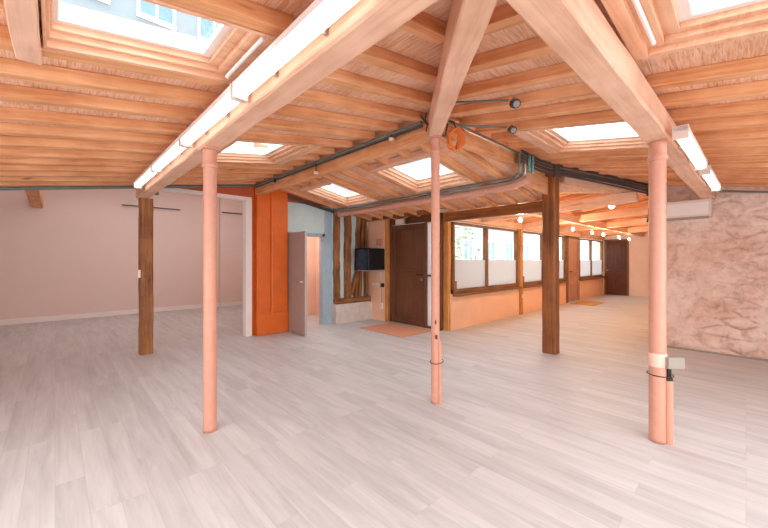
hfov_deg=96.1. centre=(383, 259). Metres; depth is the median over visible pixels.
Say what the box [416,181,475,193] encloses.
trimmer
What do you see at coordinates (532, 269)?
window
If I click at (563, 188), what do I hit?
trim
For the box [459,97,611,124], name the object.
rafter
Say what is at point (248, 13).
rafter
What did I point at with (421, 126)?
conduit
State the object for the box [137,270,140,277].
intercom
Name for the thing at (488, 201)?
rafter
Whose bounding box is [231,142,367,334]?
wall
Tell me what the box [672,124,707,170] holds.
fluorescent light
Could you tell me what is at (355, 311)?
wall
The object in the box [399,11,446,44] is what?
rafter
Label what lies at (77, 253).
wall
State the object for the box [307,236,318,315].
wall
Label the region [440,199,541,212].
wall
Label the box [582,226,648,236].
tie beam
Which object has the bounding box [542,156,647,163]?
rafter
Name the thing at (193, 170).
rafter
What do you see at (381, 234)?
panel
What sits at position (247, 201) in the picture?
trim
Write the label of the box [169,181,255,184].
rafter
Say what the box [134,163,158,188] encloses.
fluorescent light
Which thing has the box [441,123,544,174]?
ridge beam
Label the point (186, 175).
rafter
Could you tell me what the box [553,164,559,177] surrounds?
strap
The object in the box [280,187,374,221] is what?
rafter
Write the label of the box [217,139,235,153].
trimmer
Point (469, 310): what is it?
wall
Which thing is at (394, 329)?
doormat
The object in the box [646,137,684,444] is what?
column
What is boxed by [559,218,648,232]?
tie beam
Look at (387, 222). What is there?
timber post
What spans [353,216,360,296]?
plank
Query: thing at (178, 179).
rafter
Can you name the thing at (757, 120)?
rafter
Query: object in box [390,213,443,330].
door
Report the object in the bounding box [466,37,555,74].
rafter
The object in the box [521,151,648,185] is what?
cable
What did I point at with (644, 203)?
rafter
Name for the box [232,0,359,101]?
fluorescent light
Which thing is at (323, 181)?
trimmer
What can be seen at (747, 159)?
rafter
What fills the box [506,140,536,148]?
rafter
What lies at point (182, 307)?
baseboard
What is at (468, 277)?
window
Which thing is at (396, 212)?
rafter
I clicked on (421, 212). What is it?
beam
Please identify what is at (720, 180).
rafter
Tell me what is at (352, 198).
window
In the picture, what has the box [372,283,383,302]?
wall bracket
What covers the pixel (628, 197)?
tie beam
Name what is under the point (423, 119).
cable
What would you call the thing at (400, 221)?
exit light
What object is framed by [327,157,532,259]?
building
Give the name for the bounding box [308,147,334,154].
rafter
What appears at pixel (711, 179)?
diffuser
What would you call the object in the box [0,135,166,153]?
rafter
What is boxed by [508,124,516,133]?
spotlight
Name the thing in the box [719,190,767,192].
conduit
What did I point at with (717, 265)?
stone wall
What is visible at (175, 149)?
diffuser
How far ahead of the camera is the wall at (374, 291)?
8.38 m
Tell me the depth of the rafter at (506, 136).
3.99 m
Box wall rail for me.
[122,204,179,209]
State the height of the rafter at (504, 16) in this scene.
0.168 m
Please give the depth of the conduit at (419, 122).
4.38 m
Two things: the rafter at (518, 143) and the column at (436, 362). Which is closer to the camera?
the column at (436, 362)
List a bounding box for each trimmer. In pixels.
[3,0,41,64]
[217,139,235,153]
[275,146,321,164]
[300,179,333,190]
[369,149,430,171]
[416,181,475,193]
[514,131,556,153]
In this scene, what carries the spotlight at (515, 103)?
attached to the conduit at (499, 100)
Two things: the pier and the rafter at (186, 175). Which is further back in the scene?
the pier
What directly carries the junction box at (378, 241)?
attached to the wall at (374, 291)
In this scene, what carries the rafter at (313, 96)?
attached to the ceiling at (402, 42)
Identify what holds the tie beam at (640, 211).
attached to the ceiling at (457, 156)
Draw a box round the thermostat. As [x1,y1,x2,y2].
[377,272,380,279]
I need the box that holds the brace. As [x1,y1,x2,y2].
[351,271,358,295]
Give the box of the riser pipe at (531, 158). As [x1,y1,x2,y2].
[519,155,533,173]
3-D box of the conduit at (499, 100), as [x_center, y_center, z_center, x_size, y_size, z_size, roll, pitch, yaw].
[0.666,-1.327,2.977,0.267,0.145,0.770,0,0,-35]
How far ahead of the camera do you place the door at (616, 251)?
14.26 m
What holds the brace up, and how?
attached to the wall at (301, 217)
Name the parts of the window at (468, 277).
sill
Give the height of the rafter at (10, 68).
0.689 m
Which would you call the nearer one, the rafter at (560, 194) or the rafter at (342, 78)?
the rafter at (342, 78)
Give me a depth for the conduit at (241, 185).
4.92 m
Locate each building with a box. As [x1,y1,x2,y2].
[59,0,219,39]
[254,143,272,147]
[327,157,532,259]
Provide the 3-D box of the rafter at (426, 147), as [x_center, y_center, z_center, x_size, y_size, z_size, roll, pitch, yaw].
[1.232,-1.219,4.934,2.755,0.570,0.094,0,0,-44]
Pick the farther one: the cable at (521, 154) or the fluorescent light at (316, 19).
the cable at (521, 154)
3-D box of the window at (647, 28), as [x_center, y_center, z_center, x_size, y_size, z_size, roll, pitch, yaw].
[1.476,-1.137,1.256,0.910,0.385,1.100,0,0,-44]
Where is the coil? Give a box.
[446,126,465,152]
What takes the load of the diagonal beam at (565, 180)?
attached to the ceiling at (457, 156)
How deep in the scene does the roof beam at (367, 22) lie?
1.75 m
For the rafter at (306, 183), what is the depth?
6.28 m
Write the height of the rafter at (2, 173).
0.688 m
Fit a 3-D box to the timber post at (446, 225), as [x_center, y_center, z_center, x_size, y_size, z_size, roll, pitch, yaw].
[1.287,0.250,7.113,0.108,2.400,0.167,0,0,-44]
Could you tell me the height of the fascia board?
0.314 m
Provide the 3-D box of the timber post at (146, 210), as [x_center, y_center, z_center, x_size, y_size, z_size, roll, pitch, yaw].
[-3.692,0.250,5.351,0.177,2.400,0.178,0,0,-44]
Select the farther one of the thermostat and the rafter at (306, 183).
the thermostat
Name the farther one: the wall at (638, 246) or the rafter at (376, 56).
the wall at (638, 246)
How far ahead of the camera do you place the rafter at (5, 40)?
1.81 m
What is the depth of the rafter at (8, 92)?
2.31 m
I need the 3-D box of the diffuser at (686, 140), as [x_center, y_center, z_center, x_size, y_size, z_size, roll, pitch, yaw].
[2.600,-0.900,2.910,1.250,0.050,0.085,0,0,-43]
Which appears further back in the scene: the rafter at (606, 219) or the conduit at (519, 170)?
the rafter at (606, 219)
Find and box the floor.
[0,294,767,527]
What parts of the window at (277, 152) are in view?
sash, frame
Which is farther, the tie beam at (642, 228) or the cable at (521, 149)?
the tie beam at (642, 228)
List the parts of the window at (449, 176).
frame, sash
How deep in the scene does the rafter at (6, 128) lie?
2.89 m
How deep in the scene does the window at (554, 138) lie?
3.85 m
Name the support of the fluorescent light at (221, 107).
attached to the roof beam at (367, 22)
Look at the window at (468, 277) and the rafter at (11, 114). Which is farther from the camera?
the window at (468, 277)
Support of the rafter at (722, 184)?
attached to the ceiling at (402, 42)
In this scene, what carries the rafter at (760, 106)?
attached to the ceiling at (402, 42)
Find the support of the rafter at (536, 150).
attached to the ceiling at (402, 42)
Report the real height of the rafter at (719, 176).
0.665 m
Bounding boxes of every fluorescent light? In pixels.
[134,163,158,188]
[152,135,190,172]
[180,83,245,147]
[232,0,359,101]
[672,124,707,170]
[698,165,720,191]
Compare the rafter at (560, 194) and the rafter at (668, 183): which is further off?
the rafter at (560, 194)
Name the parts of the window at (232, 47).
skylight sash, blind rail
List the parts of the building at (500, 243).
pane, pane, pane, pane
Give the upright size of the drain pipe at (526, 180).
0.193 m
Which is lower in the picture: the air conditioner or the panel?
the panel
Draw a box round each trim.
[160,188,251,336]
[464,129,644,198]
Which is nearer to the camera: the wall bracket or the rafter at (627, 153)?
the rafter at (627, 153)
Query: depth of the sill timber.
8.09 m
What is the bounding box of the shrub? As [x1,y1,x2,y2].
[455,225,479,259]
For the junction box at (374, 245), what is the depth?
8.34 m
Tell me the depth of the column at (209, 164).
2.90 m
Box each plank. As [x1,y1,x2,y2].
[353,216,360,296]
[358,218,364,295]
[363,220,367,295]
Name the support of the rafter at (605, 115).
attached to the ceiling at (402, 42)
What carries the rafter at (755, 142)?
attached to the ceiling at (402, 42)
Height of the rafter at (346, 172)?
0.571 m
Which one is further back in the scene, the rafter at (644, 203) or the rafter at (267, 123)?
the rafter at (644, 203)
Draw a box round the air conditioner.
[667,198,711,220]
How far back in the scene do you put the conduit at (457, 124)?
3.48 m
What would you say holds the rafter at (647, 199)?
attached to the ceiling at (457, 156)
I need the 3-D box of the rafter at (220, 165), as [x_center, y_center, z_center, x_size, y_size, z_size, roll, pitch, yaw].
[-2.086,-1.339,4.918,1.713,0.354,0.092,0,0,-44]
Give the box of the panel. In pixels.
[378,231,384,238]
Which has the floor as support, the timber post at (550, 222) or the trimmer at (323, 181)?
the timber post at (550, 222)
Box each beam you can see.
[25,190,42,207]
[136,0,437,198]
[255,120,430,194]
[367,210,430,221]
[428,0,497,135]
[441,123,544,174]
[444,201,541,221]
[481,191,638,222]
[505,0,715,198]
[520,203,644,236]
[523,206,648,227]
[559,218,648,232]
[560,176,645,194]
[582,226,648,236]
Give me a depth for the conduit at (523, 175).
5.39 m
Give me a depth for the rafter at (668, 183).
5.51 m
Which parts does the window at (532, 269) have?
sill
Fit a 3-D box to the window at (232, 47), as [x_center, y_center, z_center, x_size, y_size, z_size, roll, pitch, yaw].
[-1.060,-1.154,1.684,0.870,0.333,0.620,0,0,-44]
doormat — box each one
[361,323,430,337]
[570,301,604,305]
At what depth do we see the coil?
3.46 m
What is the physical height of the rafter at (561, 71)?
0.289 m
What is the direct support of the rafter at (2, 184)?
attached to the ceiling at (402, 42)
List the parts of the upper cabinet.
glass door, door frame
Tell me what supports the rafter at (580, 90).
attached to the ceiling at (402, 42)
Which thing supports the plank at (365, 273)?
on the sill timber
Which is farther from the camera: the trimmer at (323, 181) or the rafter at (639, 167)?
the trimmer at (323, 181)
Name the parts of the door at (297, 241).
frame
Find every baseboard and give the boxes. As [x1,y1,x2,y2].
[0,301,242,325]
[667,345,767,361]
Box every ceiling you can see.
[0,0,767,167]
[256,113,612,216]
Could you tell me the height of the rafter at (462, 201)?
0.281 m
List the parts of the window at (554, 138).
frame, sash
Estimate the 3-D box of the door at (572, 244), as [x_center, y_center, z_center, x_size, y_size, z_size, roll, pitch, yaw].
[6.587,0.320,12.047,1.360,2.260,0.171,0,0,-44]
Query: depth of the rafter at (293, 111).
3.21 m
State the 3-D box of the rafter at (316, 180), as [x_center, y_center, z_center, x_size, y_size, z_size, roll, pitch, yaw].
[-1.315,-1.423,5.955,0.475,0.162,0.091,0,0,-43]
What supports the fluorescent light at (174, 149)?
attached to the roof beam at (367, 22)
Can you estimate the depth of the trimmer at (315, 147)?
4.44 m
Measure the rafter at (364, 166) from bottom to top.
0.573 m
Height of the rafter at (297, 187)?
0.571 m
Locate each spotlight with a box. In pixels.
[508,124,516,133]
[509,97,520,108]
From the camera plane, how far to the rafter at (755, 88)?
2.32 m
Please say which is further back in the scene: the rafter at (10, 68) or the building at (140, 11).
the building at (140, 11)
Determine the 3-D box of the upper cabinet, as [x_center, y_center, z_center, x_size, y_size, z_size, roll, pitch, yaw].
[-0.332,-0.005,8.153,0.530,0.530,0.460,0,0,-44]
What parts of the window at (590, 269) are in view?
sill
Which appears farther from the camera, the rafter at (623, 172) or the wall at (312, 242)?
the wall at (312, 242)
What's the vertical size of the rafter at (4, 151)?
0.687 m
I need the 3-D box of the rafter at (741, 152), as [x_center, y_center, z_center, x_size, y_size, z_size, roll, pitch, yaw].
[4.532,-0.890,2.625,0.094,0.665,3.373,0,0,-44]
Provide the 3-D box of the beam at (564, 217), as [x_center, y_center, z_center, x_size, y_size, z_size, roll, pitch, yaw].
[6.239,-0.965,9.816,10.980,0.177,0.129,0,0,-44]
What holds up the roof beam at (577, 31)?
on the column at (661, 383)
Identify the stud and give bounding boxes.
[333,210,340,298]
[343,215,351,297]
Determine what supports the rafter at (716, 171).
attached to the ceiling at (402, 42)
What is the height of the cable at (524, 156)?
0.228 m
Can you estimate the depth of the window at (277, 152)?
4.45 m
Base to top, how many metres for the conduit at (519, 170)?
0.291 m
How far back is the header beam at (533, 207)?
6.08 m
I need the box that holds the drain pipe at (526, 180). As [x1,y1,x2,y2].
[337,175,531,216]
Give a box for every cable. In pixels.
[420,112,447,136]
[520,160,647,193]
[521,149,647,184]
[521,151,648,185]
[521,154,646,186]
[521,155,648,188]
[521,157,646,189]
[521,158,648,191]
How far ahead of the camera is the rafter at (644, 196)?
8.20 m
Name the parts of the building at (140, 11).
pane, pane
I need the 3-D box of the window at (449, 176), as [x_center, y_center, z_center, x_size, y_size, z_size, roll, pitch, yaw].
[0.572,-1.356,5.125,0.980,0.410,1.070,0,0,-44]
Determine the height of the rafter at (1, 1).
0.528 m
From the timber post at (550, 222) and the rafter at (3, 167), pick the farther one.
the timber post at (550, 222)
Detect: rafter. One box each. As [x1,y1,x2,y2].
[0,0,4,8]
[0,24,229,87]
[0,57,217,105]
[0,83,201,120]
[0,106,186,134]
[0,122,175,144]
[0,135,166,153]
[0,147,158,160]
[0,157,151,166]
[0,164,146,172]
[0,171,141,176]
[0,177,137,181]
[0,182,133,186]
[162,0,292,36]
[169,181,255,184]
[174,178,263,181]
[179,173,272,177]
[186,168,282,173]
[194,163,293,170]
[217,160,304,165]
[236,131,352,148]
[252,118,374,139]
[271,104,398,130]
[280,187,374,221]
[289,184,383,219]
[294,89,423,121]
[294,154,319,160]
[299,181,309,186]
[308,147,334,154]
[309,178,320,183]
[320,69,432,105]
[321,174,420,216]
[337,169,430,212]
[352,45,437,82]
[356,163,457,211]
[359,205,396,219]
[369,203,407,217]
[374,156,388,164]
[397,149,410,158]
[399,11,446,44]
[417,143,516,204]
[440,191,475,209]
[444,142,537,201]
[449,83,597,117]
[457,62,578,99]
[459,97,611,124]
[460,185,496,206]
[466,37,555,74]
[475,109,622,133]
[483,3,525,35]
[491,132,521,140]
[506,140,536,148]
[507,194,612,221]
[515,194,643,222]
[521,147,647,154]
[522,195,648,223]
[528,193,575,202]
[534,150,647,159]
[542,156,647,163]
[559,193,592,201]
[560,162,668,167]
[560,219,607,227]
[564,194,611,201]
[569,166,672,170]
[571,198,648,214]
[589,170,676,174]
[589,202,648,213]
[599,216,635,221]
[607,174,680,178]
[608,215,647,221]
[626,178,683,181]
[643,182,687,185]
[647,55,767,89]
[657,79,767,107]
[666,99,767,121]
[674,113,767,131]
[692,126,767,140]
[697,138,767,149]
[702,147,767,157]
[706,156,767,163]
[708,163,767,168]
[713,169,767,173]
[715,174,767,178]
[718,179,767,182]
[721,183,767,186]
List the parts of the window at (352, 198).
sash, frame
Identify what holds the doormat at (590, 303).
on the floor
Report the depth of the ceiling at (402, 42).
2.28 m
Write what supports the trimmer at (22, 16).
attached to the ceiling at (402, 42)
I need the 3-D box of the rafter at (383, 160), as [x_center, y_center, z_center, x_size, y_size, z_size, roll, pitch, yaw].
[-0.130,-1.427,4.712,0.474,0.161,0.090,0,0,-43]
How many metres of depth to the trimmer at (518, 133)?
3.94 m
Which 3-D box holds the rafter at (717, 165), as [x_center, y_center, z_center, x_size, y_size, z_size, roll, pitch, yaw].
[5.044,-0.889,3.113,0.094,0.662,3.373,0,0,-44]
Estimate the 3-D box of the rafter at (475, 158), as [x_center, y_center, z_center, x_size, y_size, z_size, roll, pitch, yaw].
[1.468,-1.221,4.687,2.754,0.571,0.095,0,0,-44]
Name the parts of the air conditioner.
panel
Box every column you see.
[199,145,220,432]
[424,135,446,403]
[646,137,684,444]
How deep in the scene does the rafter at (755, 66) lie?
2.06 m
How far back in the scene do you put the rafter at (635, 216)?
9.95 m
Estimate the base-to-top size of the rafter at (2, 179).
0.687 m
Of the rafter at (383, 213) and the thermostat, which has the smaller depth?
the rafter at (383, 213)
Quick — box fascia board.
[525,169,547,194]
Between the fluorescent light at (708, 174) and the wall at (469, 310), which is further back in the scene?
the wall at (469, 310)
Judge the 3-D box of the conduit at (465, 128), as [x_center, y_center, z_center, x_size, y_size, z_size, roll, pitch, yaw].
[1.431,-1.413,4.224,2.100,0.033,0.028,0,0,-44]
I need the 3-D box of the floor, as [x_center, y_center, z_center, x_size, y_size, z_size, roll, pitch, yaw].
[1.952,1.500,7.663,20.600,0.100,14.800,0,0,-44]
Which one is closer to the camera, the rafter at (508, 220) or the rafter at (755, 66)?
the rafter at (755, 66)
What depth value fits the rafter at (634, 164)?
4.73 m
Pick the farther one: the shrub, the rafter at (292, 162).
the shrub
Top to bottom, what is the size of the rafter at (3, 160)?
0.689 m
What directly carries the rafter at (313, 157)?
attached to the ceiling at (402, 42)
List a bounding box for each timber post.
[138,198,153,354]
[385,220,389,321]
[443,214,450,330]
[517,229,522,314]
[542,173,559,354]
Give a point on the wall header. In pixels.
(238, 191)
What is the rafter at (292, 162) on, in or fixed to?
attached to the ceiling at (402, 42)
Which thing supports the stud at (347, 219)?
on the sill timber
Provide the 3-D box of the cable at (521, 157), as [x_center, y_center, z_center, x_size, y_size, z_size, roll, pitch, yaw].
[3.140,-1.219,5.236,3.171,0.229,0.312,0,0,-25]
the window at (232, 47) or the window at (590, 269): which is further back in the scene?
the window at (590, 269)
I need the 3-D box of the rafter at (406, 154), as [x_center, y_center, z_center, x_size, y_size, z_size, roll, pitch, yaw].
[0.160,-1.425,4.407,0.474,0.160,0.093,0,0,-43]
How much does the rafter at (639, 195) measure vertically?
0.454 m
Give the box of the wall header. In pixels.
[181,184,252,197]
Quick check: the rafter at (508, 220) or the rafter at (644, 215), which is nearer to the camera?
the rafter at (508, 220)
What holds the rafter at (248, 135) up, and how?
attached to the ceiling at (402, 42)
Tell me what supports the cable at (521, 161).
hanging from the strap
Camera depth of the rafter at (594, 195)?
6.83 m
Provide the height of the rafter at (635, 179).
0.220 m
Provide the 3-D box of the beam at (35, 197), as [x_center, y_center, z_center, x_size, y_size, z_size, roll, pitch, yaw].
[-6.471,-1.380,6.338,0.210,0.205,4.662,0,-2,-43]
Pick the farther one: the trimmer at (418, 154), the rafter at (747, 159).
the trimmer at (418, 154)
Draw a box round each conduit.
[0,184,251,190]
[254,121,422,185]
[255,125,422,187]
[288,195,343,216]
[333,152,520,210]
[334,154,526,212]
[449,120,522,153]
[451,122,506,128]
[455,99,507,103]
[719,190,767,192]
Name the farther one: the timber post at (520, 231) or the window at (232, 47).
the timber post at (520, 231)
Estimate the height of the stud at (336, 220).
2.100 m
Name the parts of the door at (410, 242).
frosted pane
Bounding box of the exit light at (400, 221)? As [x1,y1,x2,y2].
[395,217,404,224]
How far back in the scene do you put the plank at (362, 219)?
8.37 m
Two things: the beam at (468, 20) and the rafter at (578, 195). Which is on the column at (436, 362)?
the beam at (468, 20)
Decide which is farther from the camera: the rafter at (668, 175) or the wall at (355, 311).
the wall at (355, 311)
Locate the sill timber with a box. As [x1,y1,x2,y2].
[333,296,370,303]
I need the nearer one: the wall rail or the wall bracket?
the wall bracket
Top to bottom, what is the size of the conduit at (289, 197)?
0.428 m
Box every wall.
[0,185,242,319]
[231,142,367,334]
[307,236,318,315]
[331,301,371,323]
[368,219,389,320]
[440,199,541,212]
[448,212,604,240]
[450,278,602,330]
[597,231,648,296]
[667,186,767,358]
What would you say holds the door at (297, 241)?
in the wall at (301, 217)
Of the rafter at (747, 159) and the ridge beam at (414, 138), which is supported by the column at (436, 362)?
the ridge beam at (414, 138)
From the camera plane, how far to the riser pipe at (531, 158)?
4.53 m
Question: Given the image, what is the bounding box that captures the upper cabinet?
[355,248,384,270]
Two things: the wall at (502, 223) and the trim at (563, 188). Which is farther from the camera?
the wall at (502, 223)
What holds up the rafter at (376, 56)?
attached to the ceiling at (402, 42)
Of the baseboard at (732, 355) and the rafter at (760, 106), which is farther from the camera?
the baseboard at (732, 355)
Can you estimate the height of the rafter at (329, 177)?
0.570 m
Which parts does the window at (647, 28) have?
blind rail, skylight frame, skylight sash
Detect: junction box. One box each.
[372,241,379,247]
[376,238,382,244]
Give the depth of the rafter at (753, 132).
3.04 m
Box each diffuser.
[152,141,185,170]
[677,132,706,168]
[702,171,719,190]
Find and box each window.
[41,0,277,82]
[217,139,314,163]
[305,183,377,205]
[374,156,471,191]
[451,222,521,296]
[520,120,647,151]
[523,231,568,287]
[579,238,605,280]
[601,0,767,60]
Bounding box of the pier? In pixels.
[255,190,288,335]
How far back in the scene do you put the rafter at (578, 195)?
6.66 m
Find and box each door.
[288,210,331,335]
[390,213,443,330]
[565,236,579,302]
[604,239,628,295]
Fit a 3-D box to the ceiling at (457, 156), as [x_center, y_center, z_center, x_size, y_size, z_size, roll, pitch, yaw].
[4.508,-1.290,9.547,14.100,0.576,5.600,0,0,-44]

